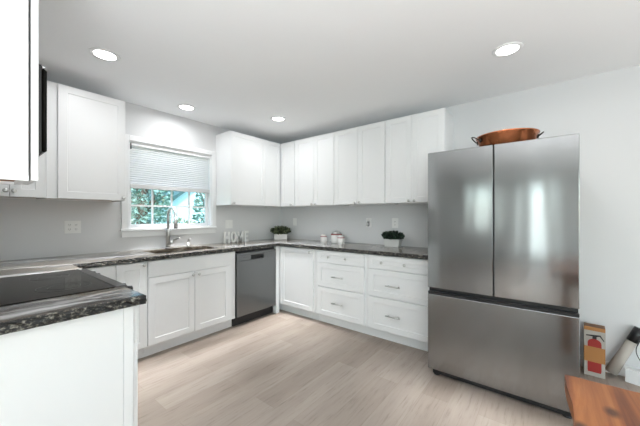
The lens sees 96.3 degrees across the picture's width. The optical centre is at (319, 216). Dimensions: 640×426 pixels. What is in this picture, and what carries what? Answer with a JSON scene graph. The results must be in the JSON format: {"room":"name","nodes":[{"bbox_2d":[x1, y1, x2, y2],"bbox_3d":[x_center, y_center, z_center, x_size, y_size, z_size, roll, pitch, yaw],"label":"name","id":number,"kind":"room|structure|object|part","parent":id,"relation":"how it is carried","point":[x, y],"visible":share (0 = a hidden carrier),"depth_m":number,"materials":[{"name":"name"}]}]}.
{"room":"kitchen","nodes":[
{"label":"kitchen","id":0,"kind":"room"},
{"bbox_2d":[0,80,280,260],"bbox_3d":[-3.186,0.046,1.546,0.120,2.455,8.100,0,0,38],"label":"wall","id":1,"kind":"structure","parent":0,"point":[29,228],"depth_m":2.87,"materials":[{"name":"white paint"}]},
{"bbox_2d":[0,152,45,199],"bbox_3d":[-2.442,-0.603,2.096,0.372,0.922,0.601,0,0,38],"label":"upper cabinet","id":2,"kind":"object","parent":1,"relation":"attached to","point":[36,190],"visible":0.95,"depth_m":2.19,"materials":[{"name":"white paint"}]},
{"bbox_3d":[-2.385,-0.603,1.927,0.020,0.916,0.401,0,0,38],"label":"door","id":3,"kind":"part","parent":2,"relation":"part of","materials":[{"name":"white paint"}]},
{"bbox_2d":[64,221,80,233],"bbox_3d":[-2.260,0.098,2.622,0.008,0.115,0.118,0,0,38],"label":"wall outlet","id":4,"kind":"object","parent":1,"relation":"attached to","point":[69,226],"visible":1,"depth_m":2.62,"materials":[{"name":"white plastic"}]},
{"bbox_2d":[39,81,125,201],"bbox_3d":[-2.090,-0.603,2.543,0.372,0.922,0.534,0,0,38],"label":"upper cabinet","id":5,"kind":"object","parent":1,"relation":"attached to","point":[85,153],"visible":0.91,"depth_m":2.42,"materials":[{"name":"white paint"}]},
{"bbox_2d":[121,134,215,228],"bbox_3d":[-1.692,-0.358,3.336,0.020,0.972,1.062,0,0,38],"label":"trim","id":6,"kind":"structure","parent":1,"relation":"attached to","point":[124,204],"depth_m":3.12,"materials":[{"name":"white paint"}]},
{"bbox_2d":[120,226,216,237],"bbox_3d":[-1.689,0.174,3.323,0.040,0.090,1.075,0,0,38],"label":"trim","id":7,"kind":"structure","parent":1,"relation":"attached to","point":[137,232],"depth_m":3.23,"materials":[{"name":"white paint"}]},
{"bbox_2d":[129,140,210,227],"bbox_3d":[-1.746,-0.332,3.384,0.124,0.914,0.940,0,0,38],"label":"window","id":8,"kind":"structure","parent":1,"relation":"in","point":[207,196],"depth_m":3.39,"materials":[{"name":"white paint"}]},
{"bbox_3d":[-1.758,-0.115,3.393,0.030,0.459,0.914,0,0,38],"label":"sash","id":9,"kind":"part","parent":8,"relation":"part of","materials":[{"name":"white paint"}]},
{"bbox_2d":[130,142,209,192],"bbox_3d":[-1.716,-0.536,3.360,0.053,0.478,0.908,0,0,38],"label":"window shade","id":10,"kind":"object","parent":8,"relation":"attached to","point":[151,167],"visible":0.95,"depth_m":3.31,"materials":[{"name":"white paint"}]},
{"bbox_3d":[-1.718,-0.320,3.362,0.032,0.046,0.908,0,0,38],"label":"rail","id":11,"kind":"part","parent":10,"relation":"part of","materials":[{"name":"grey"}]},
{"bbox_3d":[-1.718,-0.759,3.362,0.046,0.031,0.908,0,0,38],"label":"head rail","id":12,"kind":"part","parent":10,"relation":"part of","materials":[{"name":"white paint"}]},
{"bbox_2d":[225,220,232,228],"bbox_3d":[-1.243,0.108,3.917,0.008,0.115,0.115,0,0,38],"label":"light switch","id":13,"kind":"object","parent":1,"relation":"attached to","point":[228,223],"visible":1,"depth_m":3.91,"materials":[{"name":"white plastic"}]},
{"bbox_2d":[216,131,279,206],"bbox_3d":[-0.965,-0.603,3.977,0.372,0.922,0.838,0,0,38],"label":"upper cabinet","id":14,"kind":"object","parent":1,"relation":"attached to","point":[247,167],"visible":1,"depth_m":3.75,"materials":[{"name":"white paint"}]},
{"bbox_3d":[-0.938,-0.603,3.769,0.020,0.916,0.540,0,0,38],"label":"door","id":15,"kind":"part","parent":14,"relation":"part of","materials":[{"name":"white paint"}]},
{"bbox_3d":[-0.680,-0.603,4.098,0.020,0.916,0.291,0,0,38],"label":"door","id":16,"kind":"part","parent":14,"relation":"part of","materials":[{"name":"white paint"}]},
{"bbox_2d":[39,0,639,143],"bbox_3d":[0.044,-1.242,-0.914,8.240,0.120,8.220,0,0,38],"label":"ceiling","id":17,"kind":"structure","parent":0,"point":[321,66],"depth_m":2.07,"materials":[{"name":"white paint"}]},
{"bbox_2d":[89,47,120,61],"bbox_3d":[-1.572,-1.177,2.097,0.188,0.009,0.188,0,0,38],"label":"recessed light","id":18,"kind":"object","parent":17,"relation":"in","point":[100,53],"visible":1,"depth_m":2.09,"materials":[{"name":"white paint"}]},
{"bbox_2d":[93,50,115,59],"bbox_3d":[-1.572,-1.179,2.097,0.136,0.004,0.136,0,0,-2],"label":"diffuser","id":19,"kind":"object","parent":18,"relation":"attached to","point":[100,54],"depth_m":2.09,"materials":[{"name":"white plastic"}]},
{"bbox_2d":[177,104,195,110],"bbox_3d":[-1.444,-1.177,3.109,0.188,0.009,0.188,0,0,38],"label":"recessed light","id":20,"kind":"object","parent":17,"relation":"in","point":[186,107],"visible":1,"depth_m":3.10,"materials":[{"name":"white paint"}]},
{"bbox_2d":[180,105,193,109],"bbox_3d":[-1.444,-1.179,3.109,0.136,0.004,0.136,0,0,7],"label":"diffuser","id":21,"kind":"object","parent":20,"relation":"attached to","point":[184,107],"depth_m":3.10,"materials":[{"name":"white plastic"}]},
{"bbox_2d":[270,116,285,121],"bbox_3d":[-0.505,-1.177,3.471,0.188,0.009,0.188,0,0,38],"label":"recessed light","id":22,"kind":"object","parent":17,"relation":"in","point":[274,118],"visible":1,"depth_m":3.45,"materials":[{"name":"white paint"}]},
{"bbox_2d":[273,117,283,120],"bbox_3d":[-0.505,-1.179,3.471,0.136,0.004,0.136,0,0,7],"label":"diffuser","id":23,"kind":"object","parent":22,"relation":"attached to","point":[274,118],"depth_m":3.47,"materials":[{"name":"white plastic"}]},
{"bbox_2d":[492,42,523,57],"bbox_3d":[1.327,-1.177,2.033,0.188,0.009,0.188,0,0,38],"label":"recessed light","id":24,"kind":"object","parent":17,"relation":"in","point":[507,49],"visible":1,"depth_m":2.02,"materials":[{"name":"white paint"}]},
{"bbox_2d":[496,45,518,55],"bbox_3d":[1.327,-1.179,2.033,0.136,0.004,0.136,0,0,-20],"label":"diffuser","id":25,"kind":"object","parent":24,"relation":"attached to","point":[505,50],"depth_m":2.04,"materials":[{"name":"white plastic"}]},
{"bbox_2d":[138,307,639,425],"bbox_3d":[0.044,1.333,-0.914,8.240,0.120,8.220,0,0,38],"label":"floor","id":26,"kind":"structure","parent":0,"point":[283,368],"depth_m":2.16,"materials":[{"name":"beige wood"}]},
{"bbox_2d":[0,268,132,306],"bbox_3d":[-1.482,0.812,1.458,0.756,0.923,0.746,0,0,38],"label":"range","id":27,"kind":"object","parent":26,"relation":"on","point":[33,287],"visible":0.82,"depth_m":1.46,"materials":[{"name":"black glass"}]},
{"bbox_2d":[0,305,137,425],"bbox_3d":[-1.113,0.835,1.115,0.238,0.878,0.702,0,0,38],"label":"base cabinet","id":28,"kind":"object","parent":26,"relation":"on","point":[83,371],"visible":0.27,"depth_m":1.12,"materials":[{"name":"white paint"}]},
{"bbox_2d":[0,286,146,334],"bbox_3d":[-1.103,0.375,1.107,0.266,0.040,0.700,0,0,38],"label":"countertop","id":29,"kind":"structure","parent":28,"relation":"on","point":[33,314],"depth_m":1.13,"materials":[{"name":"stone"}]},
{"bbox_3d":[-0.922,0.779,1.364,0.226,0.752,0.020,0,0,38],"label":"door","id":30,"kind":"part","parent":28,"relation":"part of","materials":[{"name":"white paint"}]},
{"bbox_2d":[83,261,146,358],"bbox_3d":[-1.922,0.835,2.523,0.661,0.878,0.509,0,0,38],"label":"base cabinet","id":31,"kind":"object","parent":26,"relation":"on","point":[132,274],"visible":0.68,"depth_m":2.48,"materials":[{"name":"white paint"}]},
{"bbox_3d":[-1.764,0.779,2.249,0.020,0.752,0.269,0,0,38],"label":"panel","id":32,"kind":"part","parent":31,"relation":"part of","materials":[{"name":"white paint"}]},
{"bbox_3d":[-1.607,0.779,2.450,0.020,0.752,0.230,0,0,38],"label":"door","id":33,"kind":"part","parent":31,"relation":"part of","materials":[{"name":"white paint"}]},
{"bbox_2d":[143,251,234,356],"bbox_3d":[-1.478,0.835,3.088,0.661,0.878,0.925,0,0,38],"label":"base cabinet","id":34,"kind":"object","parent":26,"relation":"on","point":[190,298],"visible":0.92,"depth_m":2.83,"materials":[{"name":"white paint"}]},
{"bbox_3d":[-1.398,0.853,2.716,0.020,0.604,0.428,0,0,38],"label":"door","id":35,"kind":"part","parent":34,"relation":"part of","materials":[{"name":"white paint"}]},
{"bbox_3d":[-1.270,0.474,2.878,0.020,0.142,0.840,0,0,38],"label":"panel","id":36,"kind":"part","parent":34,"relation":"part of","materials":[{"name":"white paint"}]},
{"bbox_3d":[-1.137,0.853,3.048,0.020,0.604,0.408,0,0,38],"label":"door","id":37,"kind":"part","parent":34,"relation":"part of","materials":[{"name":"white paint"}]},
{"bbox_2d":[232,246,278,325],"bbox_3d":[-0.972,0.835,3.711,0.591,0.876,0.673,0,0,38],"label":"dishwasher","id":38,"kind":"object","parent":26,"relation":"on","point":[256,270],"visible":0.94,"depth_m":3.50,"materials":[{"name":"silver metal"}]},
{"bbox_3d":[-0.778,0.491,3.513,0.036,0.054,0.194,0,0,38],"label":"pocket handle","id":39,"kind":"part","parent":38,"relation":"part of","materials":[{"name":"black plastic"}]},
{"bbox_2d":[272,246,319,320],"bbox_3d":[-0.357,0.835,4.053,1.234,0.878,0.661,0,0,38],"label":"base cabinet","id":40,"kind":"object","parent":26,"relation":"on","point":[297,266],"visible":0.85,"depth_m":3.62,"materials":[{"name":"white paint"}]},
{"bbox_2d":[0,238,427,277],"bbox_3d":[-0.663,0.375,2.515,2.651,0.040,3.458,0,0,38],"label":"countertop","id":41,"kind":"structure","parent":40,"relation":"on","point":[9,268],"depth_m":2.81,"materials":[{"name":"stone"}]},
{"bbox_2d":[165,207,180,247],"bbox_3d":[-1.613,0.124,3.182,0.225,0.462,0.125,0,0,38],"label":"faucet","id":42,"kind":"object","parent":41,"relation":"on","point":[168,242],"visible":1,"depth_m":3.19,"materials":[{"name":"silver metal"}]},
{"bbox_2d":[166,229,169,246],"bbox_3d":[-1.698,0.243,3.207,0.045,0.205,0.045,0,0,38],"label":"tap","id":43,"kind":"object","parent":42,"relation":"on","point":[167,230],"depth_m":3.19,"materials":[{"name":"silver metal"}]},
{"bbox_3d":[-1.629,0.019,3.152,0.205,0.252,0.029,0,0,38],"label":"spout","id":44,"kind":"part","parent":42,"relation":"part of","materials":[{"name":"silver metal"}]},
{"bbox_3d":[-1.633,0.273,3.234,0.135,0.080,0.052,0,0,3],"label":"lever","id":45,"kind":"part","parent":42,"relation":"part of","materials":[{"name":"silver metal"}]},
{"bbox_2d":[156,249,203,253],"bbox_3d":[-1.476,0.485,3.077,0.400,0.178,0.680,0,0,38],"label":"sink","id":46,"kind":"object","parent":41,"relation":"in","point":[198,249],"visible":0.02,"depth_m":3.24,"materials":[{"name":"grey metal"}]},
{"bbox_2d":[224,232,229,242],"bbox_3d":[-1.237,0.281,3.811,0.022,0.148,0.084,0,0,38],"label":"decorative piece","id":47,"kind":"object","parent":41,"relation":"on","point":[225,236],"visible":0.9,"depth_m":3.80,"materials":[{"name":"white"}]},
{"bbox_2d":[230,232,236,241],"bbox_3d":[-1.173,0.281,3.892,0.022,0.148,0.084,0,0,38],"label":"decorative piece","id":48,"kind":"object","parent":41,"relation":"on","point":[232,233],"visible":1,"depth_m":3.88,"materials":[{"name":"white"}]},
{"bbox_2d":[237,231,242,241],"bbox_3d":[-1.108,0.281,3.974,0.022,0.148,0.097,0,0,38],"label":"decorative piece","id":49,"kind":"object","parent":41,"relation":"on","point":[239,236],"visible":0.91,"depth_m":3.97,"materials":[{"name":"white"}]},
{"bbox_2d":[244,231,248,241],"bbox_3d":[-1.044,0.281,4.057,0.022,0.148,0.067,0,0,38],"label":"decorative piece","id":50,"kind":"object","parent":41,"relation":"on","point":[245,232],"visible":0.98,"depth_m":4.03,"materials":[{"name":"white"}]},
{"bbox_2d":[270,226,290,239],"bbox_3d":[-0.603,0.244,4.391,0.332,0.222,0.232,0,0,-7],"label":"potted plant","id":51,"kind":"object","parent":41,"relation":"on","point":[278,234],"visible":1,"depth_m":4.34,"materials":[{"name":"green plant"}]},
{"bbox_3d":[-0.602,0.313,4.393,0.190,0.085,0.110,0,0,-7],"label":"planter","id":52,"kind":"part","parent":51,"relation":"part of","materials":[{"name":"white ceramic"}]},
{"bbox_2d":[320,234,326,241],"bbox_3d":[0.051,0.299,3.944,0.093,0.113,0.093,0,0,38],"label":"canister","id":53,"kind":"object","parent":41,"relation":"on","point":[323,238],"visible":0.97,"depth_m":3.91,"materials":[{"name":"white ceramic"}]},
{"bbox_2d":[320,237,326,241],"bbox_3d":[0.051,0.318,3.944,0.088,0.075,0.088,0,0,38],"label":"jar","id":54,"kind":"object","parent":53,"relation":"on","point":[322,239],"depth_m":3.91,"materials":[{"name":"white ceramic"}]},
{"bbox_2d":[331,231,341,242],"bbox_3d":[0.221,0.275,3.861,0.153,0.161,0.153,0,0,38],"label":"canister","id":55,"kind":"object","parent":41,"relation":"on","point":[334,234],"visible":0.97,"depth_m":3.80,"materials":[{"name":"white ceramic"}]},
{"bbox_2d":[331,235,338,242],"bbox_3d":[0.221,0.302,3.861,0.144,0.107,0.144,0,0,38],"label":"jar","id":56,"kind":"object","parent":55,"relation":"on","point":[334,239],"depth_m":3.80,"materials":[{"name":"white ceramic"}]},
{"bbox_2d":[337,235,344,243],"bbox_3d":[0.271,0.299,3.707,0.093,0.113,0.093,0,0,38],"label":"canister","id":57,"kind":"object","parent":41,"relation":"on","point":[340,237],"visible":0.99,"depth_m":3.67,"materials":[{"name":"white ceramic"}]},
{"bbox_2d":[338,238,343,243],"bbox_3d":[0.271,0.318,3.707,0.088,0.075,0.088,0,0,38],"label":"jar","id":58,"kind":"object","parent":57,"relation":"on","point":[340,240],"depth_m":3.67,"materials":[{"name":"white ceramic"}]},
{"bbox_2d":[381,230,404,246],"bbox_3d":[0.850,0.256,3.351,0.295,0.198,0.175,0,0,38],"label":"potted plant","id":59,"kind":"object","parent":41,"relation":"on","point":[393,238],"visible":1,"depth_m":3.31,"materials":[{"name":"green plant"}]},
{"bbox_3d":[0.852,0.311,3.353,0.199,0.088,0.099,0,0,38],"label":"planter","id":60,"kind":"part","parent":59,"relation":"part of","materials":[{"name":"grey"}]},
{"bbox_3d":[-0.517,0.779,3.805,0.015,0.752,0.020,0,0,38],"label":"panel","id":61,"kind":"part","parent":40,"relation":"part of","materials":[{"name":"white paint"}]},
{"bbox_3d":[-0.293,0.779,3.630,0.548,0.752,0.020,0,0,38],"label":"door","id":62,"kind":"part","parent":40,"relation":"part of","materials":[{"name":"white paint"}]},
{"bbox_2d":[316,250,369,334],"bbox_3d":[0.396,0.835,3.457,0.683,0.878,0.670,0,0,38],"label":"base cabinet","id":63,"kind":"object","parent":26,"relation":"on","point":[341,277],"visible":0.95,"depth_m":3.20,"materials":[{"name":"white paint"}]},
{"bbox_3d":[0.223,0.991,3.224,0.632,0.329,0.020,0,0,38],"label":"drawer","id":64,"kind":"part","parent":63,"relation":"part of","materials":[{"name":"white paint"}]},
{"bbox_3d":[0.223,0.681,3.224,0.632,0.274,0.020,0,0,38],"label":"drawer","id":65,"kind":"part","parent":63,"relation":"part of","materials":[{"name":"white paint"}]},
{"bbox_3d":[0.223,0.470,3.224,0.632,0.133,0.020,0,0,38],"label":"drawer","id":66,"kind":"part","parent":63,"relation":"part of","materials":[{"name":"white paint"}]},
{"bbox_2d":[367,254,428,350],"bbox_3d":[0.953,0.835,3.019,0.731,0.878,0.670,0,0,38],"label":"base cabinet","id":67,"kind":"object","parent":26,"relation":"on","point":[397,287],"visible":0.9,"depth_m":2.80,"materials":[{"name":"white paint"}]},
{"bbox_3d":[0.777,0.991,2.790,0.672,0.329,0.020,0,0,38],"label":"drawer","id":68,"kind":"part","parent":67,"relation":"part of","materials":[{"name":"white paint"}]},
{"bbox_3d":[0.777,0.470,2.790,0.672,0.133,0.020,0,0,38],"label":"drawer","id":69,"kind":"part","parent":67,"relation":"part of","materials":[{"name":"white paint"}]},
{"bbox_3d":[0.777,0.681,2.790,0.672,0.274,0.020,0,0,38],"label":"drawer","id":70,"kind":"part","parent":67,"relation":"part of","materials":[{"name":"white paint"}]},
{"bbox_2d":[428,133,579,418],"bbox_3d":[1.508,0.383,2.390,0.910,1.781,0.914,0,0,38],"label":"refrigerator","id":71,"kind":"object","parent":26,"relation":"on","point":[504,218],"visible":0.91,"depth_m":1.98,"materials":[{"name":"grey metal"}]},
{"bbox_3d":[1.077,0.030,2.211,0.452,1.076,0.100,0,0,38],"label":"door","id":72,"kind":"part","parent":71,"relation":"part of","materials":[{"name":"silver metal"}]},
{"bbox_3d":[1.257,0.920,2.070,0.910,0.597,0.100,0,0,38],"label":"freezer drawer","id":73,"kind":"part","parent":71,"relation":"part of","materials":[{"name":"silver metal"}]},
{"bbox_2d":[471,128,543,145],"bbox_3d":[1.436,-0.561,2.212,0.418,0.138,0.418,0,0,-18],"label":"copper pan","id":74,"kind":"object","parent":71,"relation":"on","point":[514,134],"visible":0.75,"depth_m":2.06,"materials":[{"name":"brown metal"}]},
{"bbox_3d":[1.438,0.030,1.928,0.450,1.076,0.100,0,0,38],"label":"door","id":75,"kind":"part","parent":71,"relation":"part of","materials":[{"name":"silver metal"}]},
{"bbox_2d":[584,322,604,378],"bbox_3d":[2.209,1.077,2.311,0.124,0.392,0.098,0,0,42],"label":"carton","id":76,"kind":"object","parent":26,"relation":"on","point":[594,334],"visible":1,"depth_m":2.28,"materials":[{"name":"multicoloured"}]},
{"bbox_3d":[2.179,0.960,2.273,0.106,0.046,0.001,0,0,42],"label":"printed handle","id":77,"kind":"part","parent":76,"relation":"part of","materials":[{"name":"black cardboard"}]},
{"bbox_2d":[565,375,639,425],"bbox_3d":[0.768,0.898,0.206,0.856,0.750,1.280,0,0,38],"label":"table","id":78,"kind":"object","parent":26,"relation":"on","point":[590,403],"visible":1,"depth_m":0.80,"materials":[{"name":"orange wood"}]},
{"bbox_2d":[605,326,639,375],"bbox_3d":[2.383,1.052,2.240,0.230,0.404,0.097,0,0,38],"label":"tube","id":79,"kind":"object","parent":26,"relation":"on","point":[619,359],"visible":1,"depth_m":2.22,"materials":[{"name":"beige plastic"}]},
{"bbox_2d":[625,368,639,385],"bbox_3d":[2.474,1.223,2.041,0.030,0.100,0.420,0,0,-32],"label":"board","id":80,"kind":"object","parent":26,"relation":"on","point":[631,376],"visible":1,"depth_m":2.18,"materials":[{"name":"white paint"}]},
{"bbox_2d":[281,65,639,367],"bbox_3d":[2.545,0.046,2.272,8.240,2.455,0.120,0,0,38],"label":"wall","id":81,"kind":"structure","parent":0,"point":[603,108],"depth_m":2.41,"materials":[{"name":"white paint"}]},
{"bbox_2d":[278,141,302,207],"bbox_3d":[-0.505,-0.603,4.353,0.631,0.922,0.372,0,0,38],"label":"upper cabinet","id":82,"kind":"object","parent":81,"relation":"attached to","point":[287,150],"visible":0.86,"depth_m":4.13,"materials":[{"name":"white paint"}]},
{"bbox_3d":[-0.463,-0.603,4.130,0.275,0.916,0.020,0,0,38],"label":"door","id":83,"kind":"part","parent":82,"relation":"part of","materials":[{"name":"white paint"}]},
{"bbox_2d":[293,218,296,225],"bbox_3d":[-0.397,0.088,4.500,0.075,0.115,0.008,0,0,38],"label":"wall outlet","id":84,"kind":"object","parent":81,"relation":"attached to","point":[294,219],"visible":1,"depth_m":4.49,"materials":[{"name":"white plastic"}]},
{"bbox_2d":[295,132,342,206],"bbox_3d":[0.009,-0.603,3.950,0.671,0.922,0.372,0,0,38],"label":"upper cabinet","id":85,"kind":"object","parent":81,"relation":"attached to","point":[314,156],"visible":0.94,"depth_m":3.81,"materials":[{"name":"white paint"}]},
{"bbox_3d":[-0.211,-0.603,3.933,0.342,0.916,0.020,0,0,38],"label":"door","id":86,"kind":"part","parent":85,"relation":"part of","materials":[{"name":"white paint"}]},
{"bbox_3d":[0.052,-0.603,3.726,0.322,0.916,0.020,0,0,38],"label":"door","id":87,"kind":"part","parent":85,"relation":"part of","materials":[{"name":"white paint"}]},
{"bbox_2d":[334,121,396,205],"bbox_3d":[0.547,-0.603,3.527,0.693,0.922,0.372,0,0,38],"label":"upper cabinet","id":88,"kind":"object","parent":81,"relation":"attached to","point":[359,152],"visible":0.95,"depth_m":3.38,"materials":[{"name":"white paint"}]},
{"bbox_3d":[0.319,-0.603,3.517,0.342,0.916,0.020,0,0,38],"label":"door","id":89,"kind":"part","parent":88,"relation":"part of","materials":[{"name":"white paint"}]},
{"bbox_3d":[0.590,-0.603,3.304,0.344,0.916,0.020,0,0,38],"label":"door","id":90,"kind":"part","parent":88,"relation":"part of","materials":[{"name":"white paint"}]},
{"bbox_2d":[366,218,370,226],"bbox_3d":[0.621,0.083,3.686,0.074,0.116,0.032,0,0,38],"label":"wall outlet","id":91,"kind":"object","parent":81,"relation":"attached to","point":[368,220],"visible":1,"depth_m":3.68,"materials":[{"name":"white plastic"}]},
{"bbox_2d":[392,218,397,227],"bbox_3d":[0.909,0.083,3.475,0.078,0.118,0.008,0,0,38],"label":"wall outlet","id":92,"kind":"object","parent":81,"relation":"attached to","point":[394,220],"visible":1,"depth_m":3.47,"materials":[{"name":"white plastic"}]},
{"bbox_2d":[385,108,452,203],"bbox_3d":[1.067,-0.603,3.119,0.626,0.922,0.372,0,0,38],"label":"upper cabinet","id":93,"kind":"object","parent":81,"relation":"attached to","point":[409,140],"visible":0.9,"depth_m":3.00,"materials":[{"name":"white paint"}]},
{"bbox_3d":[0.849,-0.603,3.101,0.300,0.916,0.020,0,0,38],"label":"door","id":94,"kind":"part","parent":93,"relation":"part of","materials":[{"name":"white paint"}]},
{"bbox_3d":[1.094,-0.603,2.908,0.318,0.916,0.020,0,0,38],"label":"door","id":95,"kind":"part","parent":93,"relation":"part of","materials":[{"name":"white paint"}]},
{"bbox_2d":[580,355,639,375],"bbox_3d":[3.909,1.227,1.116,4.423,0.092,0.014,0,0,38],"label":"baseboard","id":96,"kind":"structure","parent":81,"relation":"attached to","point":[622,372],"depth_m":2.29,"materials":[{"name":"white paint"}]},
{"bbox_3d":[-2.025,0.046,1.308,2.000,2.455,0.120,0,0,38],"label":"wall","id":97,"kind":"structure","parent":0,"visible":0},
{"bbox_2d":[0,0,38,184],"bbox_3d":[-1.214,-0.595,0.988,0.240,0.937,0.378,0,0,38],"label":"upper cabinet","id":98,"kind":"object","parent":97,"relation":"attached to","point":[19,19],"visible":1,"depth_m":1.00,"materials":[{"name":"white paint"}]},
{"bbox_3d":[-1.050,-0.604,1.008,0.006,0.915,0.032,0,0,38],"label":"panel","id":99,"kind":"part","parent":98,"relation":"part of","materials":[{"name":"white paint"}]},
{"bbox_3d":[-1.123,-0.595,1.109,0.228,0.931,0.020,0,0,38],"label":"door","id":100,"kind":"part","parent":98,"relation":"part of","materials":[{"name":"white paint"}]},
{"bbox_2d":[39,64,46,155],"bbox_3d":[-1.588,-0.435,1.322,0.757,0.422,0.437,0,0,38],"label":"microwave","id":101,"kind":"object","parent":97,"relation":"attached to","point":[42,72],"visible":0.21,"depth_m":1.23,"materials":[{"name":"black plastic"}]},
{"label":"outside","id":102,"kind":"structure","parent":0,"visible":0},
{"bbox_3d":[-13.333,1.823,21.018,39.870,0.100,70.000,0,0,38],"label":"ground","id":103,"kind":"structure","parent":102,"visible":0},
{"bbox_2d":[131,188,166,223],"bbox_3d":[-7.010,-0.001,11.430,1.832,3.557,1.786,0,0,-13],"label":"tree","id":104,"kind":"object","parent":103,"relation":"on","point":[157,202],"visible":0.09,"depth_m":11.47,"materials":[{"name":"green plant"}]},
{"bbox_2d":[131,188,174,223],"bbox_3d":[-5.443,-0.483,8.624,1.987,4.519,1.961,0,0,-31],"label":"tree","id":105,"kind":"object","parent":103,"relation":"on","point":[140,194],"visible":0.22,"depth_m":8.51,"materials":[{"name":"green plant"}]},
{"bbox_2d":[131,189,203,223],"bbox_3d":[-8.439,-0.627,17.430,5.600,4.800,7.000,0,0,18],"label":"house","id":106,"kind":"structure","parent":103,"relation":"on","point":[180,198],"depth_m":14.33,"materials":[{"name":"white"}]},
{"bbox_2d":[173,217,194,222],"bbox_3d":[-4.013,0.895,8.329,1.332,1.775,1.309,0,0,-25],"label":"tree","id":107,"kind":"object","parent":103,"relation":"on","point":[179,219],"visible":0.02,"depth_m":8.28,"materials":[{"name":"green plant"}]},
{"bbox_2d":[192,193,203,222],"bbox_3d":[-4.166,0.165,10.561,1.098,3.227,1.087,0,0,-36],"label":"tree","id":108,"kind":"object","parent":103,"relation":"on","point":[196,201],"visible":0.18,"depth_m":10.34,"materials":[{"name":"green plant"}]}
]}

